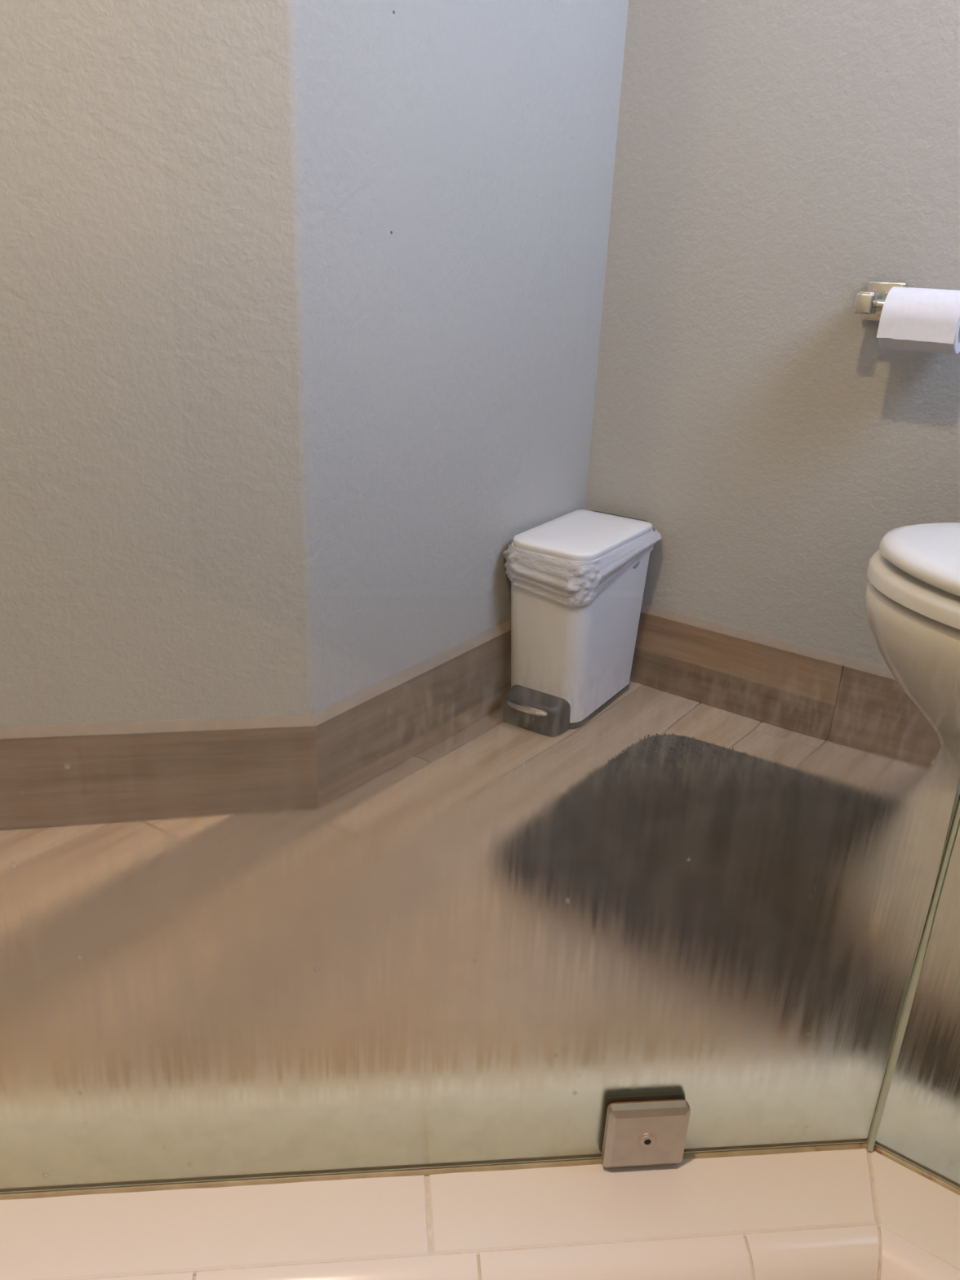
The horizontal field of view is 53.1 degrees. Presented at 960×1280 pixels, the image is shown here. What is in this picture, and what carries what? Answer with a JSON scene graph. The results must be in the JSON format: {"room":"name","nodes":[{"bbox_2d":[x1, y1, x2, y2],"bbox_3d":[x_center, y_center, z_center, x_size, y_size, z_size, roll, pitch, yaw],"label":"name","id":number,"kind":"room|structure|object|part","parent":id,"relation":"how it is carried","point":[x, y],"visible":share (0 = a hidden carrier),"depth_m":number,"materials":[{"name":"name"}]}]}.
{"room":"bathroom","nodes":[
{"label":"bathroom","id":0,"kind":"room"},
{"bbox_2d":[0,0,319,589],"bbox_3d":[-0.859,-0.876,0.885,1.364,2.440,0.100,-2,23,-10],"label":"wall","id":1,"kind":"structure","parent":0,"point":[157,424],"depth_m":1.12,"materials":[{"name":"beige paint"}]},
{"bbox_2d":[305,0,628,590],"bbox_3d":[-0.011,-0.995,1.268,0.101,2.440,0.718,17,27,32],"label":"wall","id":2,"kind":"structure","parent":0,"point":[462,153],"depth_m":1.37,"materials":[{"name":"grey paint"}]},
{"bbox_2d":[585,0,959,592],"bbox_3d":[0.815,-0.928,1.192,1.550,2.440,0.100,17,27,32],"label":"wall","id":3,"kind":"structure","parent":0,"point":[775,160],"depth_m":1.53,"materials":[{"name":"beige paint"}]},
{"bbox_2d":[853,280,907,321],"bbox_3d":[0.623,-0.484,1.385,0.154,0.057,0.086,17,27,32],"label":"toilet paper holder","id":4,"kind":"object","parent":3,"relation":"attached to","point":[869,303],"visible":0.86,"depth_m":1.39,"materials":[{"name":"silver metal"}]},
{"bbox_3d":[0.575,-0.498,1.413,0.023,0.028,0.067,17,27,32],"label":"post","id":5,"kind":"part","parent":4,"relation":"part of","materials":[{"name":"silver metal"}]},
{"bbox_2d":[876,286,959,354],"bbox_3d":[0.630,-0.452,1.360,0.102,0.084,0.086,17,27,32],"label":"toilet paper roll","id":6,"kind":"object","parent":4,"relation":"hanging from","point":[912,318],"visible":1,"depth_m":1.33,"materials":[{"name":"paper"}]},
{"bbox_3d":[-1.124,0.303,1.278,4.150,0.060,2.950,17,27,32],"label":"floor","id":7,"kind":"structure","parent":0,"visible":0},
{"bbox_2d":[0,1148,959,1279],"bbox_3d":[-0.112,0.477,0.689,1.786,0.150,0.446,4,22,4],"label":"shower curb","id":8,"kind":"object","parent":7,"relation":"on","point":[860,1214],"depth_m":0.67,"materials":[{"name":"tile"}]},
{"bbox_2d":[0,587,959,1199],"bbox_3d":[-0.295,-0.433,0.341,1.288,1.780,0.020,0,22,-6],"label":"glass panel","id":9,"kind":"object","parent":8,"relation":"on","point":[295,885],"visible":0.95,"depth_m":0.61,"materials":[{"name":"glass"}]},
{"bbox_2d":[601,1098,690,1168],"bbox_3d":[0.121,0.360,0.717,0.060,0.058,0.033,0,22,-6],"label":"glass clamp","id":10,"kind":"object","parent":9,"relation":"attached to","point":[649,1132],"visible":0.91,"depth_m":0.70,"materials":[{"name":"silver metal"}]},
{"bbox_2d":[644,1139,651,1144],"bbox_3d":[0.122,0.367,0.702,0.005,0.005,0.001,0,22,-6],"label":"screw","id":11,"kind":"object","parent":10,"relation":"attached to","point":[647,1142],"depth_m":0.70,"materials":[{"name":"black metal"}]},
{"bbox_2d":[872,819,959,1195],"bbox_3d":[0.546,-0.368,0.275,0.517,1.780,0.016,17,27,32],"label":"glass panel","id":12,"kind":"object","parent":8,"relation":"on","point":[919,1128],"visible":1,"depth_m":0.69,"materials":[{"name":"glass"}]},
{"bbox_2d":[502,509,662,591],"bbox_3d":[0.171,-0.039,1.737,0.192,0.329,0.330,16,26,29],"label":"pedal bin","id":13,"kind":"object","parent":7,"relation":"on","point":[580,549],"visible":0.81,"depth_m":1.62,"materials":[{"name":"white plastic"}]},
{"bbox_3d":[0.181,-0.186,1.685,0.157,0.017,0.268,16,26,29],"label":"lid","id":14,"kind":"part","parent":13,"relation":"part of","materials":[{"name":"white plastic"}]},
{"bbox_2d":[866,522,959,592],"bbox_3d":[0.755,0.050,0.993,0.708,0.780,0.420,17,27,32],"label":"toilet","id":15,"kind":"object","parent":7,"relation":"on","point":[917,557],"visible":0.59,"depth_m":1.06,"materials":[{"name":"white ceramic"}]},
{"bbox_3d":[0.676,0.186,1.106,0.523,0.435,0.346,17,27,32],"label":"bowl","id":16,"kind":"part","parent":15,"relation":"part of","materials":[{"name":"white ceramic"}]},
{"bbox_3d":[0.656,-0.038,1.037,0.456,0.029,0.362,17,27,32],"label":"seat","id":17,"kind":"part","parent":15,"relation":"part of","materials":[{"name":"white plastic"}]}
]}

